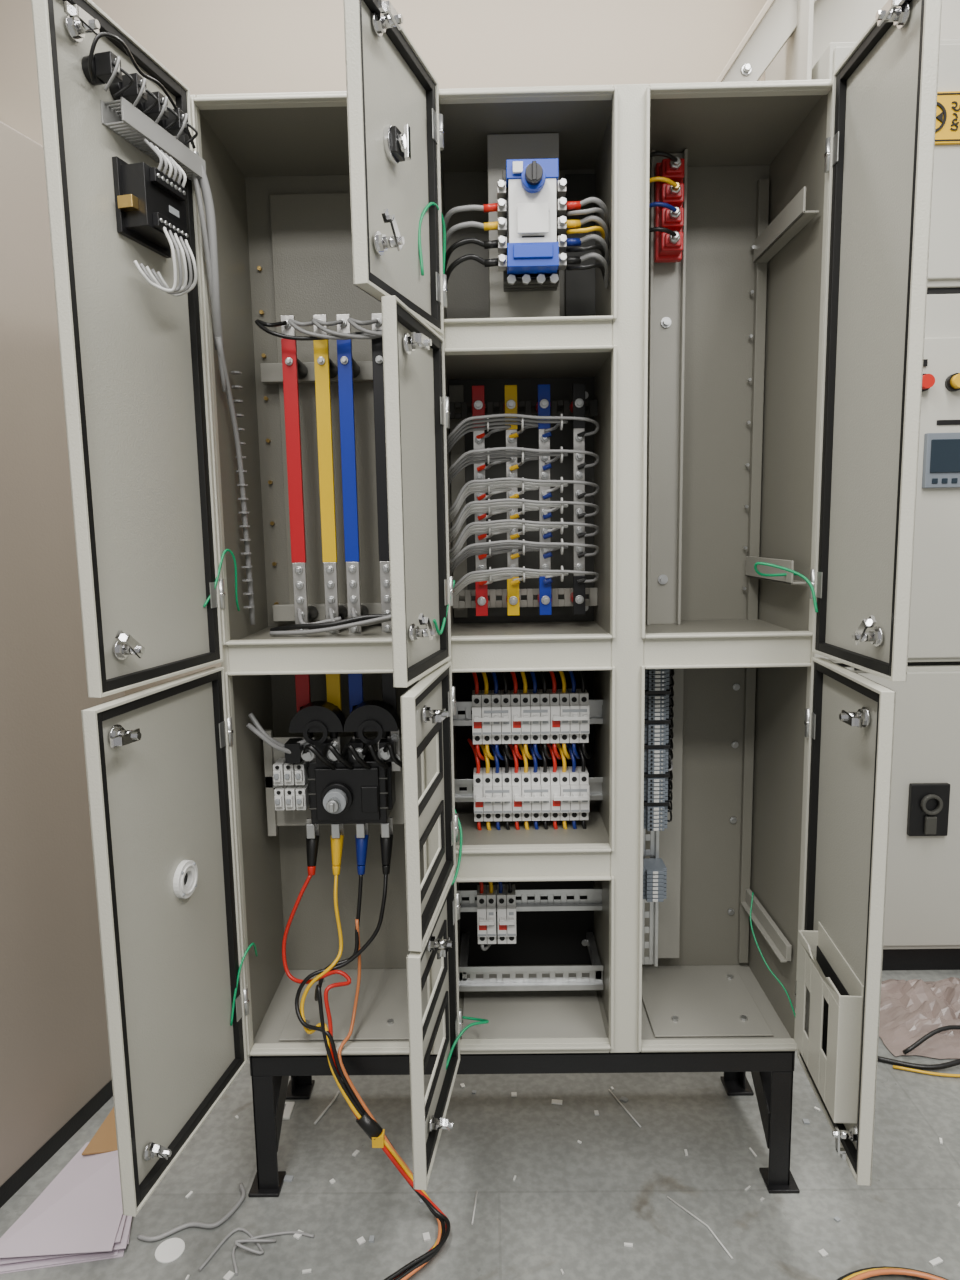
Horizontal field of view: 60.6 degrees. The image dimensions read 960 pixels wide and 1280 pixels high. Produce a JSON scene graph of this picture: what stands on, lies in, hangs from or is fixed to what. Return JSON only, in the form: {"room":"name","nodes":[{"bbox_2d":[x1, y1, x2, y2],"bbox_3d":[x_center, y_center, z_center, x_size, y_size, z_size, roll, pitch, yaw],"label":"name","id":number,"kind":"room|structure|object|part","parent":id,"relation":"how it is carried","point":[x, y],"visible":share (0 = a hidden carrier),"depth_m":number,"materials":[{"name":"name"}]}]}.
{"room":"electrical switchgear room","nodes":[
{"label":"electrical switchgear room","id":0,"kind":"room"},
{"bbox_2d":[0,0,766,695],"bbox_3d":[0.226,-0.713,2.550,6.150,3.198,0.082,-1,8,1],"label":"wall","id":1,"kind":"structure","parent":0,"point":[211,46],"depth_m":2.38,"materials":[{"name":"beige paint"}]},
{"bbox_2d":[0,970,959,1279],"bbox_3d":[0.234,1.146,0.833,6.150,0.048,3.813,-1,8,1],"label":"floor","id":2,"kind":"structure","parent":0,"point":[571,1206],"depth_m":1.55,"materials":[{"name":"concrete"}]},
{"bbox_2d":[0,121,124,1207],"bbox_3d":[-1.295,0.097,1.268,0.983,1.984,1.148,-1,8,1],"label":"wall","id":3,"kind":"structure","parent":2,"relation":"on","point":[55,1066],"depth_m":1.59,"materials":[{"name":"beige paint"}]},
{"bbox_2d":[0,1142,131,1273],"bbox_3d":[-0.731,1.035,1.537,0.236,0.033,0.311,-1,8,1],"label":"paper stack","id":4,"kind":"object","parent":2,"relation":"on","point":[79,1217],"visible":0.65,"depth_m":1.46,"materials":[{"name":"white paper"}]},
{"bbox_2d":[82,1107,117,1154],"bbox_3d":[-0.732,0.987,1.691,0.102,0.035,0.156,-1,8,1],"label":"scrap","id":5,"kind":"object","parent":4,"relation":"on","point":[104,1140],"visible":0.29,"depth_m":1.65,"materials":[{"name":"brown cardboard"}]},
{"bbox_2d":[155,1238,184,1262],"bbox_3d":[-0.539,1.062,1.430,0.049,0.002,0.049,-1,8,1],"label":"round offcut","id":6,"kind":"object","parent":2,"relation":"on","point":[171,1249],"visible":1,"depth_m":1.43,"materials":[{"name":"white plastic"}]},
{"bbox_2d":[137,1089,732,1274],"bbox_3d":[-0.086,1.023,1.597,1.036,0.019,0.452,-1,8,1],"label":"cable offcuts","id":7,"kind":"object","parent":2,"relation":"on","point":[256,1239],"visible":1,"depth_m":1.46,"materials":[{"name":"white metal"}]},
{"bbox_2d":[31,0,941,1216],"bbox_3d":[0.028,0.086,1.403,1.116,1.923,0.683,-1,8,1],"label":"electrical cabinet","id":8,"kind":"object","parent":2,"relation":"on","point":[754,396],"depth_m":1.41,"materials":[{"name":"grey metal"}]},
{"bbox_2d":[81,32,197,148],"bbox_3d":[-0.470,-0.762,1.156,0.056,0.066,0.229,1,8,13],"label":"blocks","id":9,"kind":"object","parent":8,"relation":"attached to","point":[101,68],"visible":0.98,"depth_m":1.12,"materials":[{"name":"black plastic"}]},
{"bbox_2d":[100,97,205,180],"bbox_3d":[-0.471,-0.725,1.200,0.034,0.030,0.201,1,8,13],"label":"duct","id":10,"kind":"object","parent":8,"relation":"attached to","point":[129,123],"visible":0.91,"depth_m":1.16,"materials":[{"name":"grey plastic"}]},
{"bbox_2d":[112,139,196,296],"bbox_3d":[-0.460,-0.600,1.185,0.066,0.203,0.125,1,8,13],"label":"meter","id":11,"kind":"object","parent":8,"relation":"attached to","point":[150,205],"visible":1,"depth_m":1.16,"materials":[{"name":"black plastic"}]},
{"bbox_2d":[173,860,197,898],"bbox_3d":[-0.466,0.379,1.304,0.013,0.059,0.059,0,8,11],"label":"grommet","id":12,"kind":"object","parent":8,"relation":"attached to","point":[186,867],"visible":1,"depth_m":1.30,"materials":[{"name":"white plastic"}]},
{"bbox_2d":[246,700,401,875],"bbox_3d":[-0.282,0.285,1.550,0.293,0.331,0.146,-1,8,1],"label":"switch","id":13,"kind":"object","parent":8,"relation":"attached to","point":[355,784],"visible":0.98,"depth_m":1.54,"materials":[{"name":"black plastic"}]},
{"bbox_2d":[255,313,396,712],"bbox_3d":[-0.255,-0.227,1.558,0.285,0.742,0.153,-1,8,1],"label":"main busbars","id":14,"kind":"object","parent":8,"relation":"attached to","point":[347,369],"visible":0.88,"depth_m":1.53,"materials":[{"name":"multicoloured metal"}]},
{"bbox_2d":[282,875,450,1279],"bbox_3d":[-0.189,0.758,1.411,0.261,0.587,0.456,-3,8,-16],"label":"cables","id":15,"kind":"object","parent":8,"relation":"in","point":[365,1119],"visible":1,"depth_m":1.48,"materials":[{"name":"black rubber"}]},
{"bbox_2d":[383,124,410,163],"bbox_3d":[-0.111,-0.684,1.133,0.030,0.046,0.046,1,8,17],"label":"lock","id":16,"kind":"object","parent":8,"relation":"attached to","point":[397,145],"visible":1,"depth_m":1.12,"materials":[{"name":"silver metal"}]},
{"bbox_3d":[0.061,-0.055,1.402,1.020,1.643,0.030,-1,8,1],"label":"frame","id":17,"kind":"part","parent":8,"relation":"part of","materials":[{"name":"grey metal"}]},
{"bbox_2d":[447,384,598,615],"bbox_3d":[0.078,-0.257,1.530,0.282,0.429,0.144,-1,8,1],"label":"outgoing busbars","id":18,"kind":"object","parent":8,"relation":"attached to","point":[479,486],"visible":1,"depth_m":1.50,"materials":[{"name":"multicoloured metal"}]},
{"bbox_3d":[0.080,0.878,1.677,1.030,0.279,0.325,-1,8,1],"label":"frame","id":19,"kind":"part","parent":8,"relation":"part of","materials":[{"name":"black metal"}]},
{"bbox_2d":[442,158,608,291],"bbox_3d":[0.075,-0.685,1.371,0.297,0.199,0.157,-1,8,1],"label":"switch","id":20,"kind":"object","parent":8,"relation":"attached to","point":[529,207],"visible":0.97,"depth_m":1.34,"materials":[{"name":"blue plastic"}]},
{"bbox_2d":[453,671,602,760],"bbox_3d":[0.092,0.138,1.573,0.290,0.194,0.132,-1,8,1],"label":"circuit breakers","id":21,"kind":"object","parent":8,"relation":"in","point":[544,715],"visible":0.93,"depth_m":1.53,"materials":[{"name":"plastic"}]},
{"bbox_3d":[0.092,0.140,1.589,0.290,0.048,0.012,-1,8,1],"label":"din rail","id":22,"kind":"part","parent":21,"relation":"part of","materials":[{"name":"metal"}]},
{"bbox_2d":[454,739,602,829],"bbox_3d":[0.095,0.289,1.593,0.290,0.191,0.132,-1,8,1],"label":"circuit breakers","id":23,"kind":"object","parent":8,"relation":"in","point":[535,793],"visible":0.84,"depth_m":1.55,"materials":[{"name":"plastic"}]},
{"bbox_3d":[0.095,0.292,1.609,0.290,0.046,0.012,-1,8,1],"label":"din rail","id":24,"kind":"part","parent":23,"relation":"part of","materials":[{"name":"metal"}]},
{"bbox_2d":[457,882,601,950],"bbox_3d":[0.099,0.523,1.624,0.290,0.166,0.132,-1,8,1],"label":"circuit breakers","id":25,"kind":"object","parent":8,"relation":"attached to","point":[503,901],"visible":0.91,"depth_m":1.60,"materials":[{"name":"plastic"}]},
{"bbox_3d":[0.099,0.517,1.639,0.290,0.045,0.012,-1,8,1],"label":"din rail","id":26,"kind":"part","parent":25,"relation":"part of","materials":[{"name":"metal"}]},
{"bbox_2d":[458,932,603,991],"bbox_3d":[0.100,0.655,1.694,0.287,0.052,0.158,-1,8,1],"label":"rail","id":27,"kind":"object","parent":8,"relation":"attached to","point":[594,981],"visible":0.93,"depth_m":1.62,"materials":[{"name":"metal"}]},
{"bbox_3d":[0.336,0.349,1.641,0.043,0.640,0.011,-1,8,1],"label":"rail","id":28,"kind":"part","parent":8,"relation":"part of","materials":[{"name":"metal"}]},
{"bbox_3d":[0.333,0.352,1.618,0.105,0.640,0.090,-1,8,1],"label":"terminal block strip","id":29,"kind":"part","parent":8,"relation":"part of","materials":[{"name":"grey plastic"}]},
{"bbox_2d":[649,151,684,262],"bbox_3d":[0.326,-0.775,1.467,0.119,0.168,0.076,-7,9,-36],"label":"insulator","id":30,"kind":"object","parent":8,"relation":"attached to","point":[667,229],"visible":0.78,"depth_m":1.46,"materials":[{"name":"red plastic"}]},
{"bbox_2d":[795,922,863,1123],"bbox_3d":[0.556,0.604,1.319,0.034,0.221,0.202,0,8,5],"label":"pocket","id":31,"kind":"object","parent":8,"relation":"attached to","point":[829,994],"visible":1,"depth_m":1.28,"materials":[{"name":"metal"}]},
{"bbox_2d":[185,1083,959,1279],"bbox_3d":[0.226,1.028,1.581,1.557,0.003,0.529,-1,8,1],"label":"litter","id":32,"kind":"object","parent":2,"relation":"on","point":[426,1236],"visible":0.94,"depth_m":1.49,"materials":[{"name":"grey plastic"}]},
{"bbox_2d":[811,39,959,970],"bbox_3d":[1.385,-0.274,2.207,1.050,2.378,0.279,-1,8,1],"label":"tall cabinet","id":33,"kind":"object","parent":2,"relation":"on","point":[922,922],"visible":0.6,"depth_m":2.15,"materials":[{"name":"metal"}]},
{"bbox_3d":[1.198,0.454,2.188,0.102,0.144,0.029,-1,8,1],"label":"door handle","id":34,"kind":"part","parent":33,"relation":"part of","materials":[{"name":"black plastic"}]},
{"bbox_2d":[935,91,959,144],"bbox_3d":[1.180,-1.252,1.968,0.308,0.115,0.013,-1,8,1],"label":"warning sign","id":35,"kind":"object","parent":33,"relation":"attached to","point":[947,129],"visible":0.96,"depth_m":1.97,"materials":[{"name":"yellow plastic"}]},
{"bbox_2d":[837,1266,947,1279],"bbox_3d":[0.672,1.058,1.218,0.336,0.023,0.303,-1,8,1],"label":"cable coil","id":36,"kind":"object","parent":2,"relation":"on","point":[865,1273],"visible":1,"depth_m":1.34,"materials":[{"name":"orange plastic"}]},
{"bbox_2d":[878,972,959,1076],"bbox_3d":[1.248,0.897,2.031,0.682,0.108,0.412,-1,8,1],"label":"heap","id":37,"kind":"object","parent":2,"relation":"on","point":[920,1013],"visible":0.85,"depth_m":1.98,"materials":[{"name":"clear plastic"}]},
{"bbox_2d":[765,0,959,80],"bbox_3d":[1.495,-0.716,2.399,1.312,3.197,0.188,-1,8,1],"label":"wall","id":38,"kind":"structure","parent":0,"point":[833,20],"depth_m":2.19,"materials":[{"name":"white paint"}]},
{"bbox_2d":[716,0,816,81],"bbox_3d":[0.751,-1.613,2.093,0.498,0.820,0.164,-1,8,1],"label":"brace","id":39,"kind":"object","parent":38,"relation":"attached to","point":[778,23],"visible":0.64,"depth_m":2.10,"materials":[{"name":"metal"}]}
]}

